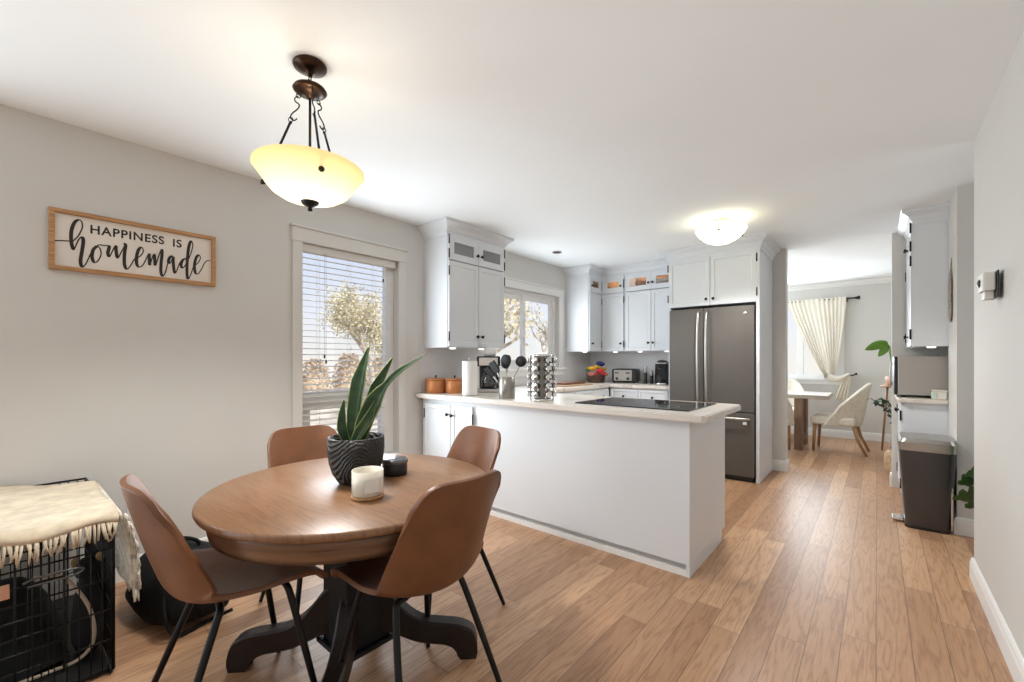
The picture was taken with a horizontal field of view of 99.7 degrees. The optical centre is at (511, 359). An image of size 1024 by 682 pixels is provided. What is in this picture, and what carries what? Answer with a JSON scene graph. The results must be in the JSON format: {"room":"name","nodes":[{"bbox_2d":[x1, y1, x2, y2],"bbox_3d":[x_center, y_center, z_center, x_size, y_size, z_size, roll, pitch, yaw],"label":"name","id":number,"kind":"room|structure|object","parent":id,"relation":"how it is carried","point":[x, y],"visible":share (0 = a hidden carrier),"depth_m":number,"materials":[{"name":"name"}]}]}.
{"room":"eat-in kitchen","nodes":[
{"label":"eat-in kitchen","id":0,"kind":"room"},
{"bbox_2d":[0,104,565,581],"bbox_3d":[-2.204,0.000,2.451,0.150,2.440,16.500,0,0,40],"label":"wall","id":1,"kind":"structure","parent":0,"point":[182,389],"depth_m":2.48,"materials":[{"name":"paint"}]},
{"bbox_2d":[36,537,208,600],"bbox_3d":[-1.743,1.160,2.867,0.016,0.120,2.790,0,0,40],"label":"baseboard","id":2,"kind":"structure","parent":1,"relation":"attached to","point":[118,578],"depth_m":2.20,"materials":[{"name":"white paint"}]},
{"bbox_2d":[48,206,215,286],"bbox_3d":[-2.095,-0.615,2.440,0.026,0.311,0.714,0,0,40],"label":"wall sign","id":3,"kind":"object","parent":1,"relation":"attached to","point":[82,242],"visible":1,"depth_m":2.40,"materials":[{"name":"brown wood"}]},
{"bbox_2d":[303,267,392,451],"bbox_3d":[-1.332,-0.028,3.512,0.072,1.655,0.825,0,0,40],"label":"window","id":4,"kind":"structure","parent":1,"relation":"in","point":[387,300],"depth_m":3.77,"materials":[{"name":"white paint"}]},
{"bbox_2d":[303,243,395,452],"bbox_3d":[-1.282,-0.033,3.464,0.071,1.641,0.802,0,0,40],"label":"blind","id":5,"kind":"object","parent":4,"relation":"attached to","point":[310,249],"visible":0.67,"depth_m":3.36,"materials":[{"name":"white paint"}]},
{"bbox_2d":[290,223,407,453],"bbox_3d":[-1.247,-0.051,3.440,0.034,1.841,0.997,0,0,40],"label":"trim","id":6,"kind":"structure","parent":1,"relation":"attached to","point":[300,234],"depth_m":3.23,"materials":[{"name":"white paint"}]},
{"bbox_2d":[417,216,513,349],"bbox_3d":[-0.418,-0.660,4.136,0.401,1.118,0.904,0,0,40],"label":"upper cabinet","id":7,"kind":"object","parent":1,"relation":"attached to","point":[464,264],"visible":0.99,"depth_m":3.94,"materials":[{"name":"white paint"}]},
{"bbox_2d":[499,288,554,368],"bbox_3d":[0.115,-0.362,5.218,0.080,0.925,1.320,0,0,40],"label":"window","id":8,"kind":"structure","parent":1,"relation":"in","point":[523,296],"depth_m":5.28,"materials":[{"name":"white paint"}]},
{"bbox_2d":[500,277,565,376],"bbox_3d":[0.203,-0.365,5.144,0.050,1.121,1.550,0,0,40],"label":"trim","id":9,"kind":"structure","parent":1,"relation":"attached to","point":[509,282],"depth_m":5.40,"materials":[{"name":"white paint"}]},
{"bbox_2d":[420,345,668,391],"bbox_3d":[0.678,0.077,4.664,1.394,0.435,3.060,0,0,40],"label":"backsplash","id":10,"kind":"structure","parent":1,"relation":"attached to","point":[445,363],"depth_m":5.66,"materials":[{"name":"white tile"}]},
{"bbox_2d":[0,0,1023,286],"bbox_3d":[-0.336,-1.280,0.873,5.040,0.120,16.500,0,0,40],"label":"ceiling","id":11,"kind":"structure","parent":0,"point":[601,133],"depth_m":2.00,"materials":[{"name":"paint"}]},
{"bbox_2d":[250,54,363,211],"bbox_3d":[-0.835,-0.916,1.785,0.424,0.607,0.424,0,0,40],"label":"pendant lamp","id":12,"kind":"object","parent":11,"relation":"hanging from","point":[310,177],"visible":1,"depth_m":1.70,"materials":[{"name":"glass"}]},
{"bbox_2d":[695,218,747,244],"bbox_3d":[1.819,-1.116,3.765,0.410,0.208,0.410,0,0,40],"label":"ceiling lamp","id":13,"kind":"object","parent":11,"relation":"attached to","point":[721,231],"visible":1,"depth_m":3.66,"materials":[{"name":"glass"}]},
{"bbox_2d":[84,433,1013,681],"bbox_3d":[-0.336,1.280,0.873,5.040,0.120,16.500,0,0,40],"label":"floor","id":14,"kind":"structure","parent":0,"point":[811,576],"depth_m":2.13,"materials":[{"name":"brown wood"}]},
{"bbox_2d":[0,477,114,681],"bbox_3d":[-2.073,0.916,1.729,0.892,0.612,0.614,0,0,40],"label":"dog crate","id":15,"kind":"object","parent":14,"relation":"on","point":[95,663],"visible":0.62,"depth_m":1.64,"materials":[{"name":"black metal"}]},
{"bbox_2d":[0,584,9,600],"bbox_3d":[-1.777,0.790,1.403,0.006,0.050,0.190,0,0,40],"label":"name plaque","id":16,"kind":"object","parent":15,"relation":"attached to","point":[5,589],"visible":1,"depth_m":1.47,"materials":[{"name":"orange wood"}]},
{"bbox_2d":[1,574,96,681],"bbox_3d":[-2.069,1.018,1.768,0.637,0.396,0.470,0,0,40],"label":"dog bed","id":17,"kind":"object","parent":15,"relation":"on","point":[7,614],"visible":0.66,"depth_m":1.68,"materials":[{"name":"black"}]},
{"bbox_2d":[19,595,108,681],"bbox_3d":[-2.081,1.207,1.735,0.842,0.018,0.585,0,0,40],"label":"tray","id":18,"kind":"object","parent":15,"relation":"on","point":[97,669],"depth_m":1.70,"materials":[{"name":"black plastic"}]},
{"bbox_2d":[0,481,141,601],"bbox_3d":[-2.072,0.778,1.716,0.920,0.392,0.789,0,0,40],"label":"throw blanket","id":19,"kind":"object","parent":15,"relation":"on","point":[29,514],"visible":0.93,"depth_m":1.70,"materials":[{"name":"beige fabric"}]},
{"bbox_2d":[70,551,103,652],"bbox_3d":[-1.760,1.000,1.791,0.100,0.393,0.100,0,0,40],"label":"plush toy","id":20,"kind":"object","parent":15,"relation":"in","point":[96,560],"visible":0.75,"depth_m":1.76,"materials":[{"name":"black fabric"}]},
{"bbox_2d":[125,536,232,636],"bbox_3d":[-1.624,1.033,2.120,0.602,0.373,0.381,0,0,40],"label":"duffel bag","id":21,"kind":"object","parent":14,"relation":"on","point":[156,606],"visible":0.38,"depth_m":1.93,"materials":[{"name":"black fabric"}]},
{"bbox_2d":[119,474,327,681],"bbox_3d":[-0.981,0.792,1.483,0.450,0.854,0.544,0,0,44],"label":"dining chair","id":22,"kind":"object","parent":14,"relation":"on","point":[200,576],"visible":0.8,"depth_m":1.32,"materials":[{"name":"brown leather"}]},
{"bbox_2d":[259,425,336,611],"bbox_3d":[-0.972,0.792,2.197,0.544,0.854,0.450,0,0,43],"label":"dining chair","id":23,"kind":"object","parent":14,"relation":"on","point":[296,444],"visible":0.16,"depth_m":2.33,"materials":[{"name":"brown leather"}]},
{"bbox_2d":[192,454,484,681],"bbox_3d":[-0.630,0.858,1.756,1.080,0.725,1.080,0,0,40],"label":"pedestal table","id":24,"kind":"object","parent":14,"relation":"on","point":[298,513],"visible":0.77,"depth_m":1.60,"materials":[{"name":"brown wood"}]},
{"bbox_2d":[327,432,384,484],"bbox_3d":[-0.632,0.402,1.754,0.220,0.187,0.220,0,0,40],"label":"planter","id":25,"kind":"object","parent":24,"relation":"on","point":[344,456],"visible":0.81,"depth_m":1.67,"materials":[{"name":"ceramic"}]},
{"bbox_2d":[337,346,426,439],"bbox_3d":[-0.512,0.145,1.767,0.369,0.411,0.158,0,0,2],"label":"snake plant","id":26,"kind":"object","parent":25,"relation":"on","point":[358,423],"visible":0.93,"depth_m":1.73,"materials":[{"name":"green plant"}]},
{"bbox_2d":[351,466,383,501],"bbox_3d":[-0.519,0.445,1.558,0.119,0.100,0.114,0,0,40],"label":"candle","id":27,"kind":"object","parent":24,"relation":"on","point":[367,481],"visible":1,"depth_m":1.52,"materials":[{"name":"white wax"}]},
{"bbox_2d":[382,455,407,476],"bbox_3d":[-0.509,0.459,1.877,0.112,0.072,0.112,0,0,40],"label":"tin","id":28,"kind":"object","parent":24,"relation":"on","point":[395,465],"visible":0.97,"depth_m":1.83,"materials":[{"name":"black metal"}]},
{"bbox_2d":[330,469,501,681],"bbox_3d":[-0.320,0.792,1.520,0.544,0.854,0.450,0,0,41],"label":"dining chair","id":29,"kind":"object","parent":14,"relation":"on","point":[440,539],"visible":0.98,"depth_m":1.34,"materials":[{"name":"brown leather"}]},
{"bbox_2d":[423,398,475,456],"bbox_3d":[-0.342,0.780,3.980,0.680,0.879,0.762,0,0,40],"label":"base cabinet","id":30,"kind":"object","parent":14,"relation":"on","point":[443,420],"visible":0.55,"depth_m":3.74,"materials":[{"name":"white paint"}]},
{"bbox_2d":[430,425,504,613],"bbox_3d":[-0.337,0.792,2.176,0.544,0.854,0.450,0,0,-42],"label":"dining chair","id":31,"kind":"object","parent":14,"relation":"on","point":[478,446],"visible":0.19,"depth_m":2.33,"materials":[{"name":"brown leather"}]},
{"bbox_2d":[559,388,608,395],"bbox_3d":[0.461,0.781,4.952,0.672,0.878,1.600,0,0,40],"label":"base cabinet","id":32,"kind":"object","parent":14,"relation":"on","point":[601,391],"visible":0.03,"depth_m":5.05,"materials":[{"name":"white paint"}]},
{"bbox_2d":[476,403,724,577],"bbox_3d":[0.586,0.780,3.240,1.688,0.879,0.734,0,0,40],"label":"base cabinet","id":33,"kind":"object","parent":14,"relation":"on","point":[651,492],"visible":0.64,"depth_m":2.76,"materials":[{"name":"white paint"}]},
{"bbox_2d":[415,381,740,423],"bbox_3d":[1.079,0.320,4.285,2.483,0.040,3.108,0,0,40],"label":"countertop","id":34,"kind":"structure","parent":33,"relation":"on","point":[562,402],"depth_m":3.07,"materials":[{"name":"stone"}]},
{"bbox_2d":[425,375,445,393],"bbox_3d":[-0.698,0.219,3.954,0.188,0.162,0.188,0,0,40],"label":"copper canister","id":35,"kind":"object","parent":34,"relation":"on","point":[435,385],"visible":1,"depth_m":3.88,"materials":[{"name":"brown metal"}]},
{"bbox_2d":[445,375,461,393],"bbox_3d":[-0.521,0.219,3.923,0.164,0.162,0.164,0,0,40],"label":"copper canister","id":36,"kind":"object","parent":34,"relation":"on","point":[453,385],"visible":0.9,"depth_m":3.85,"materials":[{"name":"brown metal"}]},
{"bbox_2d":[477,356,500,392],"bbox_3d":[-0.216,0.133,4.073,0.220,0.335,0.241,0,0,0],"label":"coffee maker","id":37,"kind":"object","parent":34,"relation":"on","point":[487,384],"visible":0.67,"depth_m":3.98,"materials":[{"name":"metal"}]},
{"bbox_2d":[483,347,496,355],"bbox_3d":[-0.214,-0.079,4.147,0.132,0.086,0.132,0,0,40],"label":"stack","id":38,"kind":"object","parent":37,"relation":"on","point":[489,351],"visible":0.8,"depth_m":4.10,"materials":[{"name":"white paper"}]},
{"bbox_2d":[499,377,514,398],"bbox_3d":[-0.041,0.217,3.399,0.128,0.165,0.128,0,0,40],"label":"utensil crock","id":39,"kind":"object","parent":34,"relation":"on","point":[506,384],"visible":0.98,"depth_m":3.34,"materials":[{"name":"silver metal"}]},
{"bbox_2d":[484,367,498,383],"bbox_3d":[-0.116,0.167,3.379,0.205,0.234,0.052,0,0,-15],"label":"turner","id":40,"kind":"object","parent":39,"relation":"in","point":[487,370],"visible":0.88,"depth_m":3.36,"materials":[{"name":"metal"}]},
{"bbox_2d":[489,360,499,376],"bbox_3d":[-0.104,0.141,3.403,0.173,0.283,0.042,0,0,16],"label":"spatula","id":41,"kind":"object","parent":39,"relation":"in","point":[493,364],"visible":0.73,"depth_m":3.40,"materials":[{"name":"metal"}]},
{"bbox_2d":[501,354,509,376],"bbox_3d":[-0.051,0.118,3.413,0.099,0.325,0.035,0,0,40],"label":"server","id":42,"kind":"object","parent":39,"relation":"in","point":[505,359],"visible":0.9,"depth_m":3.40,"materials":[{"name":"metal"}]},
{"bbox_2d":[514,356,526,376],"bbox_3d":[0.030,0.125,3.409,0.181,0.315,0.076,0,0,13],"label":"ladle","id":43,"kind":"object","parent":39,"relation":"in","point":[521,361],"visible":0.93,"depth_m":3.38,"materials":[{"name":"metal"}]},
{"bbox_2d":[530,353,553,400],"bbox_3d":[0.223,0.124,3.216,0.184,0.352,0.184,0,0,40],"label":"spice rack","id":44,"kind":"object","parent":34,"relation":"on","point":[541,364],"visible":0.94,"depth_m":3.16,"materials":[{"name":"silver metal"}]},
{"bbox_2d":[532,374,539,380],"bbox_3d":[0.177,0.126,3.148,0.047,0.048,0.055,0,0,34],"label":"spice jar","id":45,"kind":"object","parent":44,"relation":"in","point":[535,377],"visible":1,"depth_m":3.13,"materials":[{"name":"silver glass"}]},
{"bbox_2d":[532,357,539,363],"bbox_3d":[0.177,0.002,3.148,0.047,0.048,0.055,0,0,34],"label":"spice jar","id":46,"kind":"object","parent":44,"relation":"in","point":[535,360],"visible":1,"depth_m":3.13,"materials":[{"name":"silver glass"}]},
{"bbox_2d":[532,391,540,397],"bbox_3d":[0.177,0.250,3.148,0.047,0.048,0.055,0,0,34],"label":"spice jar","id":47,"kind":"object","parent":44,"relation":"on","point":[535,394],"visible":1,"depth_m":3.13,"materials":[{"name":"silver glass"}]},
{"bbox_2d":[532,366,540,371],"bbox_3d":[0.177,0.064,3.148,0.047,0.048,0.055,0,0,34],"label":"spice jar","id":48,"kind":"object","parent":44,"relation":"in","point":[534,368],"visible":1,"depth_m":3.13,"materials":[{"name":"silver glass"}]},
{"bbox_2d":[543,391,551,397],"bbox_3d":[0.258,0.250,3.142,0.047,0.048,0.055,0,0,-26],"label":"spice jar","id":49,"kind":"object","parent":44,"relation":"on","point":[548,394],"visible":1,"depth_m":3.12,"materials":[{"name":"silver glass"}]},
{"bbox_2d":[543,374,551,380],"bbox_3d":[0.258,0.126,3.142,0.047,0.048,0.055,0,0,-26],"label":"spice jar","id":50,"kind":"object","parent":44,"relation":"in","point":[548,377],"visible":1,"depth_m":3.12,"materials":[{"name":"silver glass"}]},
{"bbox_2d":[543,357,551,363],"bbox_3d":[0.258,0.002,3.142,0.047,0.048,0.055,0,0,-26],"label":"spice jar","id":51,"kind":"object","parent":44,"relation":"in","point":[548,360],"visible":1,"depth_m":3.12,"materials":[{"name":"silver glass"}]},
{"bbox_2d":[557,383,592,386],"bbox_3d":[0.642,0.291,5.113,0.380,0.018,0.600,0,0,40],"label":"cutting board","id":52,"kind":"object","parent":34,"relation":"on","point":[584,384],"visible":0.4,"depth_m":4.95,"materials":[{"name":"beige wood"}]},
{"bbox_2d":[551,381,585,384],"bbox_3d":[0.633,0.271,5.127,0.290,0.022,0.450,0,0,40],"label":"cutting board","id":53,"kind":"object","parent":52,"relation":"on","point":[558,382],"visible":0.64,"depth_m":5.00,"materials":[{"name":"brown wood"}]},
{"bbox_2d":[586,372,604,382],"bbox_3d":[1.120,0.235,5.757,0.260,0.130,0.260,0,0,40],"label":"flower basket","id":54,"kind":"object","parent":34,"relation":"on","point":[599,378],"visible":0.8,"depth_m":5.65,"materials":[{"name":"wicker"}]},
{"bbox_2d":[612,368,639,382],"bbox_3d":[1.501,0.206,5.697,0.320,0.187,0.280,0,0,26],"label":"toaster","id":55,"kind":"object","parent":34,"relation":"on","point":[618,374],"visible":0.98,"depth_m":5.59,"materials":[{"name":"silver plastic"}]},
{"bbox_2d":[575,397,715,411],"bbox_3d":[0.911,0.296,2.961,0.770,0.007,0.560,0,0,40],"label":"cooktop","id":56,"kind":"object","parent":34,"relation":"in","point":[685,406],"visible":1,"depth_m":2.91,"materials":[{"name":"black glass"}]},
{"bbox_2d":[643,366,647,383],"bbox_3d":[1.693,0.185,5.482,0.052,0.230,0.051,0,0,40],"label":"mill","id":57,"kind":"object","parent":34,"relation":"on","point":[645,367],"visible":1,"depth_m":5.46,"materials":[{"name":"black plastic"}]},
{"bbox_2d":[650,370,653,383],"bbox_3d":[1.766,0.215,5.460,0.052,0.170,0.051,0,0,40],"label":"mill","id":58,"kind":"object","parent":34,"relation":"on","point":[651,371],"visible":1,"depth_m":5.44,"materials":[{"name":"black plastic"}]},
{"bbox_2d":[655,360,668,384],"bbox_3d":[1.854,0.148,5.308,0.199,0.304,0.317,0,0,24],"label":"coffee machine","id":59,"kind":"object","parent":34,"relation":"on","point":[661,366],"visible":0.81,"depth_m":5.27,"materials":[{"name":"black"}]},
{"bbox_3d":[-0.356,0.139,3.639,0.140,0.321,0.140,0,0,40],"label":"paper towel holder","id":60,"kind":"object","parent":34,"relation":"on","visible":0},
{"bbox_2d":[462,361,476,394],"bbox_3d":[-0.356,0.150,3.639,0.128,0.281,0.128,0,0,40],"label":"paper towel roll","id":61,"kind":"object","parent":60,"relation":"on","point":[469,368],"visible":1,"depth_m":3.58,"materials":[{"name":"white paper"}]},
{"bbox_2d":[610,387,668,399],"bbox_3d":[1.690,0.781,5.359,0.735,0.878,0.672,0,0,40],"label":"base cabinet","id":62,"kind":"object","parent":14,"relation":"on","point":[614,392],"visible":0.23,"depth_m":5.11,"materials":[{"name":"white paint"}]},
{"bbox_2d":[670,305,755,482],"bbox_3d":[2.267,0.338,4.760,0.830,1.765,0.802,0,0,40],"label":"refrigerator","id":63,"kind":"object","parent":14,"relation":"on","point":[713,350],"visible":0.72,"depth_m":4.41,"materials":[{"name":"grey metal"}]},
{"bbox_2d":[659,233,780,483],"bbox_3d":[2.294,0.000,4.787,1.069,2.440,0.782,0,0,40],"label":"tall cabinet","id":64,"kind":"object","parent":14,"relation":"on","point":[739,272],"visible":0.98,"depth_m":4.50,"materials":[{"name":"white paint"}]},
{"bbox_2d":[788,400,794,449],"bbox_3d":[3.438,0.762,5.820,0.587,0.928,0.630,0,0,40],"label":"upholstered chair","id":65,"kind":"object","parent":14,"relation":"on","point":[790,409],"visible":0.17,"depth_m":5.68,"materials":[{"name":"beige fabric"}]},
{"bbox_2d":[788,378,803,414],"bbox_3d":[4.330,0.762,6.861,0.587,0.928,0.630,0,0,40],"label":"upholstered chair","id":66,"kind":"object","parent":14,"relation":"on","point":[793,385],"visible":0.12,"depth_m":6.96,"materials":[{"name":"beige fabric"}]},
{"bbox_2d":[788,391,832,449],"bbox_3d":[3.634,0.843,6.532,1.920,0.755,0.770,0,0,40],"label":"dining table","id":67,"kind":"object","parent":14,"relation":"on","point":[801,398],"visible":0.5,"depth_m":5.88,"materials":[{"name":"wood"}]},
{"bbox_2d":[810,383,871,456],"bbox_3d":[4.418,0.762,5.794,0.630,0.928,0.587,0,0,43],"label":"upholstered chair","id":68,"kind":"object","parent":14,"relation":"on","point":[850,413],"visible":1,"depth_m":5.57,"materials":[{"name":"beige fabric"}]},
{"bbox_2d":[867,397,891,447],"bbox_3d":[4.571,0.843,5.192,0.490,0.754,0.428,0,0,-20],"label":"plant","id":69,"kind":"object","parent":14,"relation":"on","point":[884,401],"visible":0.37,"depth_m":5.20,"materials":[{"name":"green plant"}]},
{"bbox_2d":[880,385,891,449],"bbox_3d":[5.032,0.778,5.688,0.295,0.886,0.306,0,0,40],"label":"plant stand","id":70,"kind":"object","parent":14,"relation":"on","point":[886,386],"visible":0.4,"depth_m":5.79,"materials":[{"name":"brown wood"}]},
{"bbox_2d":[865,340,891,385],"bbox_3d":[5.022,0.035,5.727,0.281,0.599,0.462,0,0,-18],"label":"pot plant","id":71,"kind":"object","parent":70,"relation":"on","point":[883,345],"visible":0.31,"depth_m":5.75,"materials":[{"name":"green plant"}]},
{"bbox_2d":[883,448,891,475],"bbox_3d":[4.012,1.075,4.439,0.300,0.290,0.300,0,0,40],"label":"woven basket","id":72,"kind":"object","parent":14,"relation":"on","point":[887,462],"visible":0.2,"depth_m":4.45,"materials":[{"name":"beige wicker"}]},
{"bbox_2d":[894,402,948,493],"bbox_3d":[3.623,0.786,3.702,0.520,0.868,0.738,0,0,40],"label":"base cabinet","id":73,"kind":"object","parent":14,"relation":"on","point":[912,417],"visible":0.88,"depth_m":3.49,"materials":[{"name":"white paint"}]},
{"bbox_2d":[894,394,948,404],"bbox_3d":[3.613,0.333,3.685,0.513,0.035,0.763,0,0,40],"label":"countertop","id":74,"kind":"structure","parent":73,"relation":"on","point":[909,398],"depth_m":3.51,"materials":[{"name":"stone"}]},
{"bbox_2d":[889,356,948,396],"bbox_3d":[3.607,0.142,3.740,0.517,0.345,0.530,0,0,40],"label":"microwave","id":75,"kind":"object","parent":74,"relation":"on","point":[908,375],"visible":0.68,"depth_m":3.59,"materials":[{"name":"silver metal"}]},
{"bbox_2d":[931,390,947,399],"bbox_3d":[3.415,0.278,3.450,0.093,0.075,0.077,0,0,40],"label":"ceramic pot","id":76,"kind":"object","parent":74,"relation":"on","point":[935,394],"visible":1,"depth_m":3.43,"materials":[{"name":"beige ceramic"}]},
{"bbox_2d":[891,432,957,534],"bbox_3d":[3.056,0.894,3.218,0.345,0.652,0.394,0,0,40],"label":"trash can","id":77,"kind":"object","parent":14,"relation":"on","point":[927,462],"visible":1,"depth_m":3.08,"materials":[{"name":"grey metal"}]},
{"bbox_2d":[952,466,973,508],"bbox_3d":[3.095,0.924,2.656,0.411,0.591,0.427,0,0,-2],"label":"leafy plant","id":78,"kind":"object","parent":14,"relation":"on","point":[967,479],"visible":0.13,"depth_m":2.80,"materials":[{"name":"green plant"}]},
{"bbox_2d":[608,232,948,487],"bbox_3d":[3.042,0.000,4.755,4.890,2.440,0.130,0,0,40],"label":"wall","id":79,"kind":"structure","parent":0,"point":[780,263],"depth_m":4.72,"materials":[{"name":"paint"}]},
{"bbox_2d":[563,264,628,352],"bbox_3d":[1.168,-0.660,5.785,0.693,1.118,0.710,0,0,40],"label":"upper cabinet","id":80,"kind":"object","parent":79,"relation":"attached to","point":[595,295],"visible":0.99,"depth_m":5.69,"materials":[{"name":"white paint"}]},
{"bbox_2d":[623,259,668,351],"bbox_3d":[1.808,-0.660,5.467,0.695,1.118,0.370,0,0,40],"label":"upper cabinet","id":81,"kind":"object","parent":79,"relation":"attached to","point":[646,306],"visible":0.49,"depth_m":5.41,"materials":[{"name":"white paint"}]},
{"bbox_2d":[635,280,645,285],"bbox_3d":[1.687,-0.967,5.592,0.190,0.090,0.190,0,0,40],"label":"bowl","id":82,"kind":"object","parent":81,"relation":"in","point":[637,283],"visible":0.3,"depth_m":5.52,"materials":[{"name":"brown"}]},
{"bbox_2d":[656,278,668,283],"bbox_3d":[1.886,-0.967,5.424,0.190,0.090,0.190,0,0,40],"label":"bowl","id":83,"kind":"object","parent":81,"relation":"in","point":[659,280],"visible":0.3,"depth_m":5.35,"materials":[{"name":"white ceramic"}]},
{"bbox_2d":[772,459,789,471],"bbox_3d":[2.716,1.160,5.030,0.856,0.120,0.162,0,0,40],"label":"baseboard","id":84,"kind":"structure","parent":79,"relation":"attached to","point":[777,465],"depth_m":4.74,"materials":[{"name":"white paint"}]},
{"bbox_2d":[897,202,949,347],"bbox_3d":[3.609,-0.659,3.662,0.490,1.120,0.817,0,0,40],"label":"upper cabinet","id":85,"kind":"object","parent":79,"relation":"attached to","point":[925,229],"visible":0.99,"depth_m":3.47,"materials":[{"name":"white paint"}]},
{"bbox_2d":[788,283,891,433],"bbox_3d":[4.965,0.000,7.031,4.890,2.440,0.150,0,0,40],"label":"wall","id":86,"kind":"structure","parent":0,"point":[868,319],"depth_m":6.59,"materials":[{"name":"paint"}]},
{"bbox_2d":[788,308,838,377],"bbox_3d":[4.617,-0.295,7.332,1.490,1.170,0.080,0,0,40],"label":"window","id":87,"kind":"structure","parent":86,"relation":"in","point":[800,341],"depth_m":7.15,"materials":[{"name":"white paint"}]},
{"bbox_2d":[788,306,843,384],"bbox_3d":[4.549,-0.285,7.251,1.670,1.350,0.050,0,0,40],"label":"trim","id":88,"kind":"structure","parent":86,"relation":"attached to","point":[841,354],"depth_m":6.85,"materials":[{"name":"white paint"}]},
{"bbox_2d":[788,296,859,302],"bbox_3d":[4.554,-0.940,7.207,1.955,0.080,0.109,0,0,40],"label":"curtain rod","id":89,"kind":"object","parent":86,"relation":"attached to","point":[856,297],"visible":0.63,"depth_m":6.63,"materials":[{"name":"black metal"}]},
{"bbox_2d":[788,297,850,400],"bbox_3d":[4.851,-0.168,6.857,0.840,1.615,0.098,0,0,40],"label":"curtain","id":90,"kind":"object","parent":89,"relation":"hanging from","point":[820,324],"visible":0.99,"depth_m":6.82,"materials":[{"name":"white fabric"}]},
{"bbox_2d":[788,277,891,291],"bbox_3d":[4.708,-1.183,7.114,4.390,0.075,0.055,0,0,40],"label":"trim","id":91,"kind":"structure","parent":86,"relation":"attached to","point":[887,279],"depth_m":6.74,"materials":[{"name":"white paint"}]},
{"bbox_2d":[791,426,890,442],"bbox_3d":[4.721,1.160,7.129,4.390,0.120,0.016,0,0,40],"label":"baseboard","id":92,"kind":"structure","parent":86,"relation":"attached to","point":[868,436],"depth_m":6.71,"materials":[{"name":"white paint"}]},
{"bbox_2d":[949,183,973,518],"bbox_3d":[3.756,0.000,2.796,1.272,2.440,0.460,0,0,40],"label":"wall","id":93,"kind":"structure","parent":0,"point":[961,208],"depth_m":3.02,"materials":[{"name":"paint"}]},
{"bbox_2d":[948,257,951,321],"bbox_3d":[3.275,-0.522,3.229,0.019,0.485,0.109,0,0,40],"label":"hanging ornament","id":94,"kind":"object","parent":93,"relation":"hanging from","point":[950,271],"visible":1,"depth_m":3.21,"materials":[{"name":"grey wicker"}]},
{"bbox_2d":[953,510,973,537],"bbox_3d":[3.692,1.160,2.827,1.168,0.120,0.456,0,0,40],"label":"baseboard","id":95,"kind":"structure","parent":93,"relation":"attached to","point":[961,526],"depth_m":3.00,"materials":[{"name":"white paint"}]},
{"bbox_2d":[974,29,1023,657],"bbox_3d":[-1.027,0.000,-1.947,0.117,2.440,11.300,0,0,40],"label":"wall","id":96,"kind":"structure","parent":0,"point":[999,140],"depth_m":1.88,"materials":[{"name":"paint"}]},
{"bbox_2d":[977,270,998,300],"bbox_3d":[2.107,-0.328,1.918,0.056,0.119,0.140,0,0,40],"label":"thermostat","id":97,"kind":"object","parent":96,"relation":"attached to","point":[988,282],"visible":1,"depth_m":1.88,"materials":[{"name":"white plastic"}]},
{"bbox_2d":[969,557,1023,681],"bbox_3d":[-0.899,1.160,-1.782,0.133,0.120,10.916,0,0,40],"label":"baseboard","id":98,"kind":"structure","parent":96,"relation":"attached to","point":[1011,653],"depth_m":1.86,"materials":[{"name":"white paint"}]},
{"label":"outside","id":99,"kind":"structure","parent":0,"visible":0},
{"bbox_2d":[310,373,377,433],"bbox_3d":[-19.089,1.970,26.602,56.500,0.120,66.000,0,0,40],"label":"ground","id":100,"kind":"structure","parent":99,"point":[330,375],"depth_m":15.09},
{"bbox_2d":[303,358,332,391],"bbox_3d":[-11.039,0.973,24.116,2.001,2.141,2.040,0,0,40],"label":"bush","id":101,"kind":"object","parent":100,"relation":"on","point":[308,363],"visible":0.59,"depth_m":23.73,"materials":[{"name":"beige plant"}]},
{"bbox_2d":[317,277,381,386],"bbox_3d":[-5.361,-0.483,15.975,3.173,4.943,3.120,0,0,-11],"label":"bare tree","id":102,"kind":"object","parent":100,"relation":"on","point":[342,320],"visible":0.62,"depth_m":15.37,"materials":[{"name":"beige plant"}]},
{"bbox_2d":[330,353,368,390],"bbox_3d":[-9.673,0.799,25.741,2.210,2.452,2.203,0,0,40],"label":"bush","id":103,"kind":"object","parent":100,"relation":"on","point":[344,356],"visible":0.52,"depth_m":25.25,"materials":[{"name":"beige plant"}]},
{"bbox_2d":[364,357,381,388],"bbox_3d":[-8.325,0.915,27.342,2.058,2.245,2.033,0,0,40],"label":"bush","id":104,"kind":"object","parent":100,"relation":"on","point":[376,368],"visible":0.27,"depth_m":26.97,"materials":[{"name":"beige plant"}]},
{"bbox_2d":[496,298,542,352],"bbox_3d":[-1.294,-0.556,13.198,3.866,5.083,4.185,0,0,-9],"label":"bare tree","id":105,"kind":"object","parent":100,"relation":"on","point":[516,311],"visible":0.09,"depth_m":12.21,"materials":[{"name":"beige plant"}]},
{"bbox_2d":[527,303,547,345],"bbox_3d":[1.791,-0.824,15.947,3.721,5.617,3.362,0,0,40],"label":"bare tree","id":106,"kind":"object","parent":100,"relation":"on","point":[536,323],"visible":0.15,"depth_m":16.27,"materials":[{"name":"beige plant"}]},
{"bbox_2d":[528,312,547,352],"bbox_3d":[2.457,-0.215,20.660,2.642,4.386,2.881,0,0,40],"label":"bare tree","id":107,"kind":"object","parent":100,"relation":"on","point":[538,330],"visible":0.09,"depth_m":20.50,"materials":[{"name":"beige plant"}]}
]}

